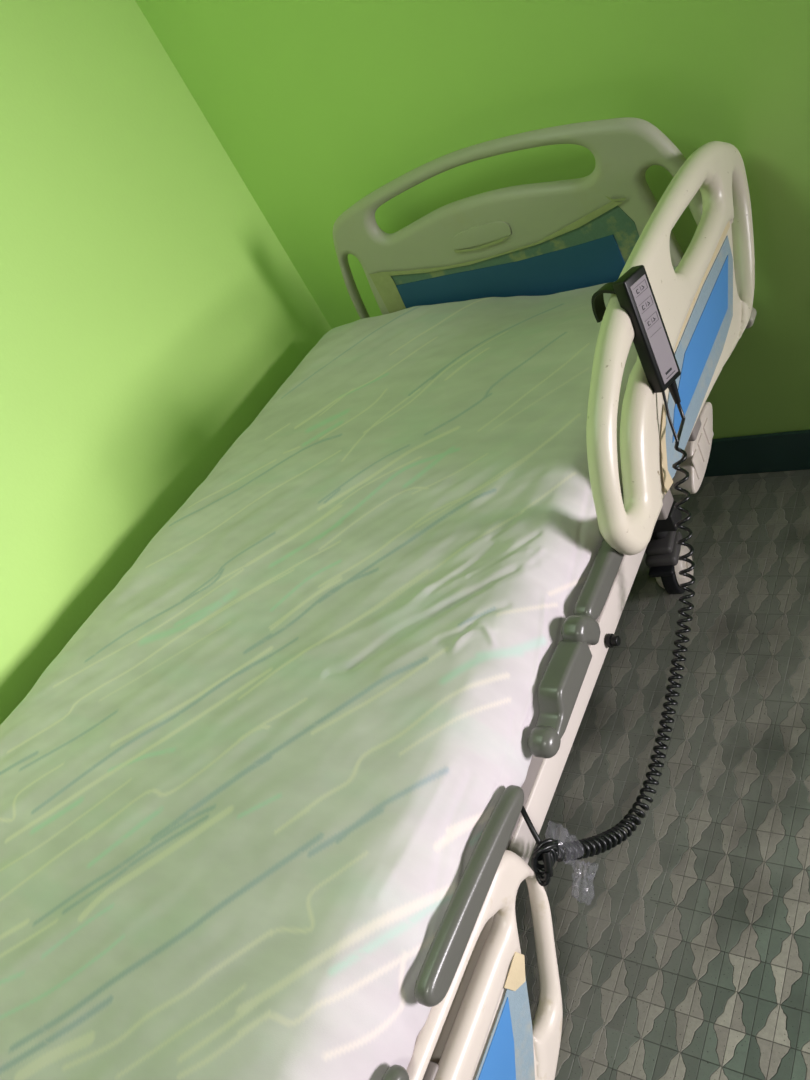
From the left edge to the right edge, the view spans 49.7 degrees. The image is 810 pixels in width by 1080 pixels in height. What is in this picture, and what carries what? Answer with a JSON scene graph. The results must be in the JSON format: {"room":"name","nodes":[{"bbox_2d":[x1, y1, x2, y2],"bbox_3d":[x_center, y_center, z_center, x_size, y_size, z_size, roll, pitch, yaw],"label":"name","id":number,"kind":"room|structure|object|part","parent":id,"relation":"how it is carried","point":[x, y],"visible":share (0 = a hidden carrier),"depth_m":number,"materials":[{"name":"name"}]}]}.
{"room":"hospital room","nodes":[
{"label":"hospital room","id":0,"kind":"room"},
{"bbox_2d":[0,0,330,724],"bbox_3d":[-1.437,0.350,1.023,0.100,2.700,4.300,-2,44,38],"label":"wall","id":1,"kind":"structure","parent":0,"point":[151,310],"depth_m":1.95,"materials":[{"name":"paint"}]},
{"bbox_2d":[135,0,809,438],"bbox_3d":[2.078,-1.226,0.130,6.600,2.700,0.100,-2,44,38],"label":"wall","id":2,"kind":"structure","parent":0,"point":[317,106],"depth_m":1.87,"materials":[{"name":"paint"}]},
{"bbox_2d":[704,429,809,476],"bbox_3d":[2.646,-0.275,0.797,6.588,0.117,0.012,-2,44,38],"label":"baseboard","id":3,"kind":"structure","parent":2,"relation":"attached to","point":[781,451],"depth_m":2.18,"materials":[{"name":"teal paint"}]},
{"bbox_2d":[515,469,809,1079],"bbox_3d":[1.777,1.236,-0.275,6.700,0.060,4.300,-2,44,38],"label":"floor","id":4,"kind":"structure","parent":0,"point":[682,946],"depth_m":1.63,"materials":[{"name":"grey tile"}]},
{"bbox_2d":[333,117,756,1079],"bbox_3d":[-0.072,0.254,1.540,1.023,1.032,2.169,-2,44,38],"label":"hospital bed","id":5,"kind":"object","parent":4,"relation":"on","point":[552,237],"visible":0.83,"depth_m":1.41,"materials":[{"name":"beige plastic"}]},
{"bbox_3d":[0.042,0.653,0.984,0.018,0.130,0.080,-2,44,38],"label":"rail mount","id":6,"kind":"part","parent":5,"relation":"part of","materials":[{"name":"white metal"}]},
{"bbox_3d":[0.165,-0.671,1.923,0.154,0.043,0.005,-2,44,38],"label":"name plate","id":7,"kind":"part","parent":5,"relation":"part of","materials":[{"name":"beige plastic"}]},
{"bbox_3d":[0.016,0.762,0.922,0.030,0.325,0.825,-2,44,38],"label":"rail","id":8,"kind":"part","parent":5,"relation":"part of","materials":[{"name":"beige plastic"}]},
{"bbox_3d":[0.060,0.753,0.957,0.001,0.138,0.444,-2,44,38],"label":"blue panel","id":9,"kind":"part","parent":5,"relation":"part of","materials":[{"name":"blue plastic"}]},
{"bbox_3d":[0.236,-0.559,2.007,0.592,0.192,0.004,-2,44,38],"label":"blue panel","id":10,"kind":"part","parent":5,"relation":"part of","materials":[{"name":"blue plastic"}]},
{"bbox_3d":[0.236,-0.623,1.966,0.948,0.537,0.040,-2,44,38],"label":"headboard","id":11,"kind":"part","parent":5,"relation":"part of","materials":[{"name":"beige plastic"}]},
{"bbox_3d":[-0.093,0.280,1.529,0.850,0.054,1.950,-2,44,38],"label":"frame","id":12,"kind":"part","parent":5,"relation":"part of","materials":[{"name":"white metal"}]},
{"bbox_3d":[0.174,0.253,1.095,0.037,0.037,0.041,-2,44,38],"label":"latch knob","id":13,"kind":"part","parent":5,"relation":"part of","materials":[{"name":"grey plastic"}]},
{"bbox_2d":[521,265,694,886],"bbox_3d":[0.273,0.072,1.219,0.107,0.592,0.730,2,46,41],"label":"bed remote control","id":14,"kind":"object","parent":5,"relation":"hanging from","point":[633,290],"visible":0.98,"depth_m":1.26,"materials":[{"name":"black plastic"}]},
{"bbox_3d":[0.157,0.359,1.125,0.012,0.048,0.078,-33,33,0],"label":"cord","id":15,"kind":"part","parent":14,"relation":"part of","materials":[{"name":"black plastic"}]},
{"bbox_3d":[0.177,0.402,1.108,0.027,0.049,0.058,8,51,45],"label":"coiled cord","id":16,"kind":"part","parent":14,"relation":"part of","materials":[{"name":"plastic"}]},
{"bbox_3d":[0.330,0.188,1.243,0.032,0.350,0.603,5,49,43],"label":"coiled cord","id":17,"kind":"part","parent":14,"relation":"part of","materials":[{"name":"plastic"}]},
{"bbox_3d":[0.351,-0.303,1.264,0.037,0.183,0.074,13,54,48],"label":"casing","id":18,"kind":"part","parent":14,"relation":"part of","materials":[{"name":"black plastic"}]},
{"bbox_3d":[0.392,-0.186,1.296,0.006,0.070,0.053,-16,37,25],"label":"cord","id":19,"kind":"part","parent":14,"relation":"part of","materials":[{"name":"rubber"}]},
{"bbox_3d":[0.410,-0.177,1.310,0.007,0.033,0.067,-8,41,33],"label":"cord","id":20,"kind":"part","parent":14,"relation":"part of","materials":[{"name":"rubber"}]},
{"bbox_3d":[0.571,-0.024,1.970,0.038,0.028,0.038,-2,44,38],"label":"stem","id":21,"kind":"part","parent":5,"relation":"part of","materials":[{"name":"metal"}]},
{"bbox_3d":[0.407,-0.066,1.446,0.054,0.050,0.050,-2,44,38],"label":"rail mount","id":22,"kind":"part","parent":5,"relation":"part of","materials":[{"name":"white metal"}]},
{"bbox_3d":[-0.035,0.403,1.631,0.660,0.290,1.700,-2,44,38],"label":"frame","id":23,"kind":"part","parent":5,"relation":"part of","materials":[{"name":"metal"}]},
{"bbox_3d":[0.464,-0.364,1.454,0.042,0.359,0.933,-2,44,38],"label":"rail","id":24,"kind":"part","parent":5,"relation":"part of","materials":[{"name":"beige plastic"}]},
{"bbox_3d":[0.492,-0.208,1.560,0.054,0.050,0.050,-2,44,38],"label":"rail mount","id":25,"kind":"part","parent":5,"relation":"part of","materials":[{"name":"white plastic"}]},
{"bbox_3d":[0.506,-0.338,1.487,0.001,0.071,0.469,-2,44,38],"label":"blue panel","id":26,"kind":"part","parent":5,"relation":"part of","materials":[{"name":"blue plastic"}]},
{"bbox_3d":[-0.185,0.176,1.499,0.910,0.072,1.885,-2,44,38],"label":"mattress","id":27,"kind":"object","parent":5,"relation":"on","visible":0},
{"bbox_2d":[0,266,676,1079],"bbox_3d":[-0.218,0.150,1.501,1.081,0.141,1.939,-2,44,38],"label":"sheet","id":28,"kind":"object","parent":27,"relation":"on","point":[245,805],"visible":0.86,"depth_m":1.22,"materials":[{"name":"fabric"}]}
]}

